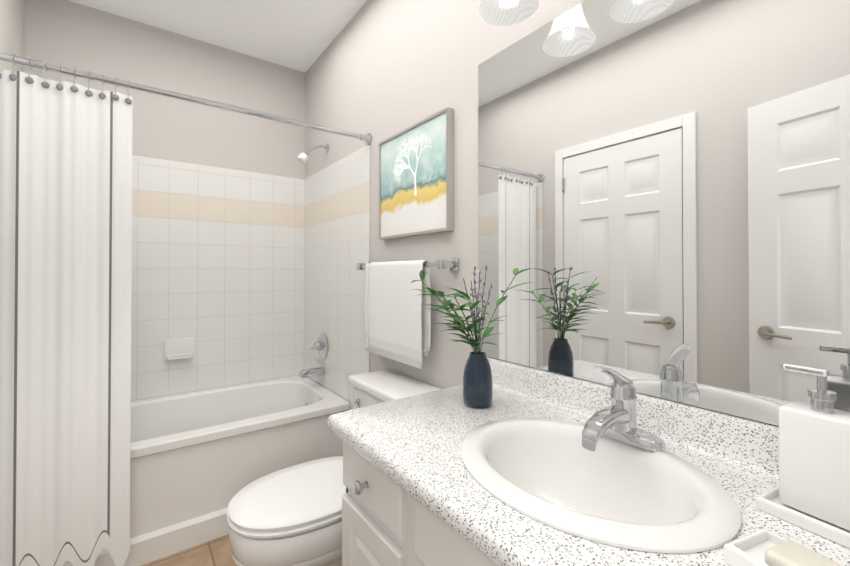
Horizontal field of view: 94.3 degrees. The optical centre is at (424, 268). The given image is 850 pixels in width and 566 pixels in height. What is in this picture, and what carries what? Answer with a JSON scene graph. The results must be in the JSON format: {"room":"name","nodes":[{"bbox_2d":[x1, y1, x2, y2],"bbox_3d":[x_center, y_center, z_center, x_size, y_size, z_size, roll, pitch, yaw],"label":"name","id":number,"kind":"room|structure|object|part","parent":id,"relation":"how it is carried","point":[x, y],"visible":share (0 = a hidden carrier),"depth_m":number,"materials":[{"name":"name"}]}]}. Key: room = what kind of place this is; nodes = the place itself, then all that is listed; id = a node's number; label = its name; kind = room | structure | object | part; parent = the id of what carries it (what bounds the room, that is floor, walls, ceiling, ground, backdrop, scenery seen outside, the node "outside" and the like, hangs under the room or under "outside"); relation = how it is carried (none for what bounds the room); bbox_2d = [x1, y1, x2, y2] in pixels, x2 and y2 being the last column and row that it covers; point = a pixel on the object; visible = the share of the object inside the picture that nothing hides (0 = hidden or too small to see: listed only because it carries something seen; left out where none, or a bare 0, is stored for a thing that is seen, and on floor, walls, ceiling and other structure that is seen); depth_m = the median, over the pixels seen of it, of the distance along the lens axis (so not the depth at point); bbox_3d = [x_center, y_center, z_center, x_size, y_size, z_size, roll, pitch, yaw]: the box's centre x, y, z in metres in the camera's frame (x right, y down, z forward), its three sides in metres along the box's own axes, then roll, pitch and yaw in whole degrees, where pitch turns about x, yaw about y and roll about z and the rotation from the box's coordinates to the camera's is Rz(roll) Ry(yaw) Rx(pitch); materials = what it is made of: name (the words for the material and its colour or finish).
{"room":"bathroom","nodes":[
{"label":"bathroom","id":0,"kind":"room"},
{"bbox_2d":[0,0,23,71],"bbox_3d":[-1.199,-0.105,0.767,0.100,2.700,3.210,0,-1,-36],"label":"wall","id":1,"kind":"structure","parent":0,"point":[11,26],"depth_m":1.82,"materials":[{"name":"white paint"}]},
{"bbox_2d":[0,52,370,144],"bbox_3d":[-0.884,-0.692,1.659,1.454,0.060,0.060,0,-1,-36],"label":"shower curtain rod","id":2,"kind":"object","parent":1,"relation":"attached to","point":[366,139],"visible":1,"depth_m":1.56,"materials":[{"name":"silver metal"}]},
{"bbox_2d":[0,53,132,565],"bbox_3d":[-1.255,0.196,1.377,0.367,1.820,0.041,0,-1,-36],"label":"shower curtain","id":3,"kind":"object","parent":2,"relation":"hanging from","point":[65,263],"visible":1,"depth_m":1.37,"materials":[{"name":"white fabric"}]},
{"bbox_2d":[24,0,304,179],"bbox_3d":[-1.493,-0.089,2.482,1.660,2.700,0.100,0,-1,-36],"label":"wall","id":4,"kind":"structure","parent":0,"point":[70,34],"depth_m":2.42,"materials":[{"name":"white paint"}]},
{"bbox_2d":[131,155,303,400],"bbox_3d":[-1.461,0.303,2.435,1.460,1.914,0.008,0,-1,-36],"label":"wall tile","id":5,"kind":"structure","parent":4,"relation":"attached to","point":[218,264],"depth_m":2.52,"materials":[{"name":"white tile"}]},
{"bbox_2d":[164,338,193,361],"bbox_3d":[-1.481,0.490,2.380,0.155,0.130,0.050,0,-1,-36],"label":"soap dish","id":6,"kind":"object","parent":5,"relation":"attached to","point":[178,349],"visible":1,"depth_m":2.38,"materials":[{"name":"white ceramic"}]},
{"bbox_2d":[140,534,236,565],"bbox_3d":[-0.571,1.274,1.217,1.660,0.050,3.210,0,-1,-36],"label":"floor","id":7,"kind":"structure","parent":0,"point":[215,552],"depth_m":1.72,"materials":[{"name":"tile"}]},
{"bbox_2d":[62,375,349,565],"bbox_3d":[-1.232,1.007,2.117,1.438,0.500,0.759,0,-1,-36],"label":"bathtub","id":8,"kind":"object","parent":7,"relation":"on","point":[200,460],"visible":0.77,"depth_m":1.92,"materials":[{"name":"white ceramic"}]},
{"bbox_2d":[227,369,440,565],"bbox_3d":[-0.328,0.864,1.481,0.751,0.775,0.496,0,-1,-36],"label":"toilet","id":9,"kind":"object","parent":7,"relation":"on","point":[290,516],"visible":0.46,"depth_m":1.28,"materials":[{"name":"white ceramic"}]},
{"bbox_3d":[-0.372,1.039,1.447,0.631,0.425,0.384,0,-1,-36],"label":"bowl","id":10,"kind":"part","parent":9,"relation":"part of","materials":[{"name":"white ceramic"}]},
{"bbox_3d":[-0.408,0.798,1.423,0.551,0.049,0.384,0,-1,-36],"label":"seat","id":11,"kind":"part","parent":9,"relation":"part of","materials":[{"name":"white plastic"}]},
{"bbox_3d":[-0.203,0.845,1.745,0.236,0.559,0.101,0,-1,-36],"label":"trim","id":12,"kind":"part","parent":9,"relation":"part of","materials":[{"name":"silver metal"}]},
{"bbox_3d":[-0.130,0.765,1.628,0.260,0.575,0.496,0,-1,-36],"label":"tank","id":13,"kind":"part","parent":9,"relation":"part of","materials":[{"name":"white ceramic"}]},
{"bbox_2d":[327,357,849,565],"bbox_3d":[0.321,0.723,0.749,0.580,1.044,1.184,0,-1,-36],"label":"bathroom vanity","id":14,"kind":"object","parent":7,"relation":"on","point":[529,466],"visible":0.98,"depth_m":0.81,"materials":[{"name":"painted wood"},{"name":"granite"},{"name":"chrome"}]},
{"bbox_2d":[411,266,531,407],"bbox_3d":[0.116,0.190,1.147,0.362,0.396,0.305,0,-1,-36],"label":"vase","id":15,"kind":"object","parent":14,"relation":"on","point":[477,384],"visible":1,"depth_m":1.10,"materials":[{"name":"blue ceramic"}]},
{"bbox_2d":[460,418,741,553],"bbox_3d":[0.296,0.456,0.764,0.412,0.172,0.502,0,-1,-36],"label":"sink","id":16,"kind":"object","parent":14,"relation":"in","point":[623,495],"depth_m":0.77,"materials":[{"name":"white ceramic"}]},
{"bbox_2d":[582,366,665,451],"bbox_3d":[0.394,0.286,0.838,0.167,0.168,0.166,0,-1,-36],"label":"faucet","id":17,"kind":"object","parent":14,"relation":"on","point":[616,424],"depth_m":0.83,"materials":[{"name":"silver metal"}]},
{"bbox_2d":[724,528,841,565],"bbox_3d":[0.463,0.363,0.454,0.088,0.036,0.170,0,-1,-22],"label":"soap dish","id":18,"kind":"object","parent":14,"relation":"on","point":[764,547],"visible":0.98,"depth_m":0.49,"materials":[{"name":"white ceramic"}]},
{"bbox_2d":[755,485,849,548],"bbox_3d":[0.636,0.373,0.556,0.115,0.018,0.236,0,-1,-28],"label":"tray","id":19,"kind":"object","parent":14,"relation":"on","point":[768,501],"visible":0.59,"depth_m":0.59,"materials":[{"name":"white ceramic"}]},
{"bbox_2d":[779,363,849,530],"bbox_3d":[0.610,0.263,0.606,0.064,0.218,0.088,0,-1,-28],"label":"soap dispenser","id":20,"kind":"object","parent":19,"relation":"on","point":[814,457],"visible":0.98,"depth_m":0.59,"materials":[{"name":"white ceramic"},{"name":"chrome"}]},
{"bbox_2d":[69,0,366,71],"bbox_3d":[-0.571,-1.476,1.242,1.660,0.050,3.210,0,-1,-36],"label":"ceiling","id":21,"kind":"structure","parent":0,"point":[299,35],"depth_m":2.30,"materials":[{"name":"white paint"}]},
{"bbox_2d":[305,0,778,426],"bbox_3d":[0.057,-0.096,1.692,0.100,2.700,3.210,0,-1,-36],"label":"wall","id":22,"kind":"structure","parent":0,"point":[379,71],"depth_m":1.71,"materials":[{"name":"white paint"}]},
{"bbox_2d":[297,143,328,163],"bbox_3d":[-0.706,-0.730,2.484,0.192,0.155,0.060,0,-1,-36],"label":"shower head","id":23,"kind":"object","parent":22,"relation":"attached to","point":[303,158],"visible":1,"depth_m":2.45},
{"bbox_2d":[304,144,369,410],"bbox_3d":[-0.583,0.303,2.467,0.008,1.914,0.982,0,-1,-36],"label":"wall tile","id":24,"kind":"structure","parent":22,"relation":"attached to","point":[336,222],"depth_m":2.38,"materials":[{"name":"white tile"}]},
{"bbox_2d":[299,367,324,378],"bbox_3d":[-0.719,0.660,2.511,0.150,0.054,0.060,0,-1,-36],"label":"tub spout","id":25,"kind":"object","parent":24,"relation":"attached to","point":[312,372],"visible":1,"depth_m":2.49,"materials":[{"name":"silver metal"}]},
{"bbox_2d":[310,333,327,357],"bbox_3d":[-0.683,0.496,2.539,0.061,0.164,0.164,0,-1,-36],"label":"tub valve","id":26,"kind":"object","parent":24,"relation":"attached to","point":[321,345],"visible":1,"depth_m":2.52,"materials":[{"name":"silver metal"}]},
{"bbox_2d":[356,258,458,270],"bbox_3d":[-0.113,-0.014,1.765,0.082,0.048,0.708,0,-1,-36],"label":"towel rail","id":27,"kind":"object","parent":22,"relation":"attached to","point":[452,264],"visible":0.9,"depth_m":1.50,"materials":[{"name":"silver metal"}]},
{"bbox_2d":[364,260,430,368],"bbox_3d":[-0.139,0.183,1.755,0.050,0.432,0.482,0,-1,-36],"label":"hanging towel","id":28,"kind":"object","parent":27,"relation":"hanging from","point":[397,322],"visible":1,"depth_m":1.68,"materials":[{"name":"white fabric"}]},
{"bbox_2d":[379,107,453,239],"bbox_3d":[-0.059,-0.384,1.741,0.028,0.476,0.535,0,-1,-36],"label":"picture frame","id":29,"kind":"object","parent":22,"relation":"attached to","point":[416,179],"visible":1,"depth_m":1.68,"materials":[{"name":"grey"}]},
{"bbox_2d":[478,0,538,26],"bbox_3d":[0.467,-0.876,0.858,0.234,0.272,0.880,0,-1,-36],"label":"sconce","id":30,"kind":"object","parent":22,"relation":"attached to","point":[503,13],"visible":1,"depth_m":1.17,"materials":[{"name":"white glass"}]},
{"bbox_2d":[478,0,849,425],"bbox_3d":[0.549,-0.218,0.934,0.005,1.040,1.196,0,-1,-36],"label":"mirror","id":31,"kind":"object","parent":22,"relation":"attached to","point":[664,197],"visible":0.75,"depth_m":0.90,"materials":[{"name":"clear glass"}]}
]}

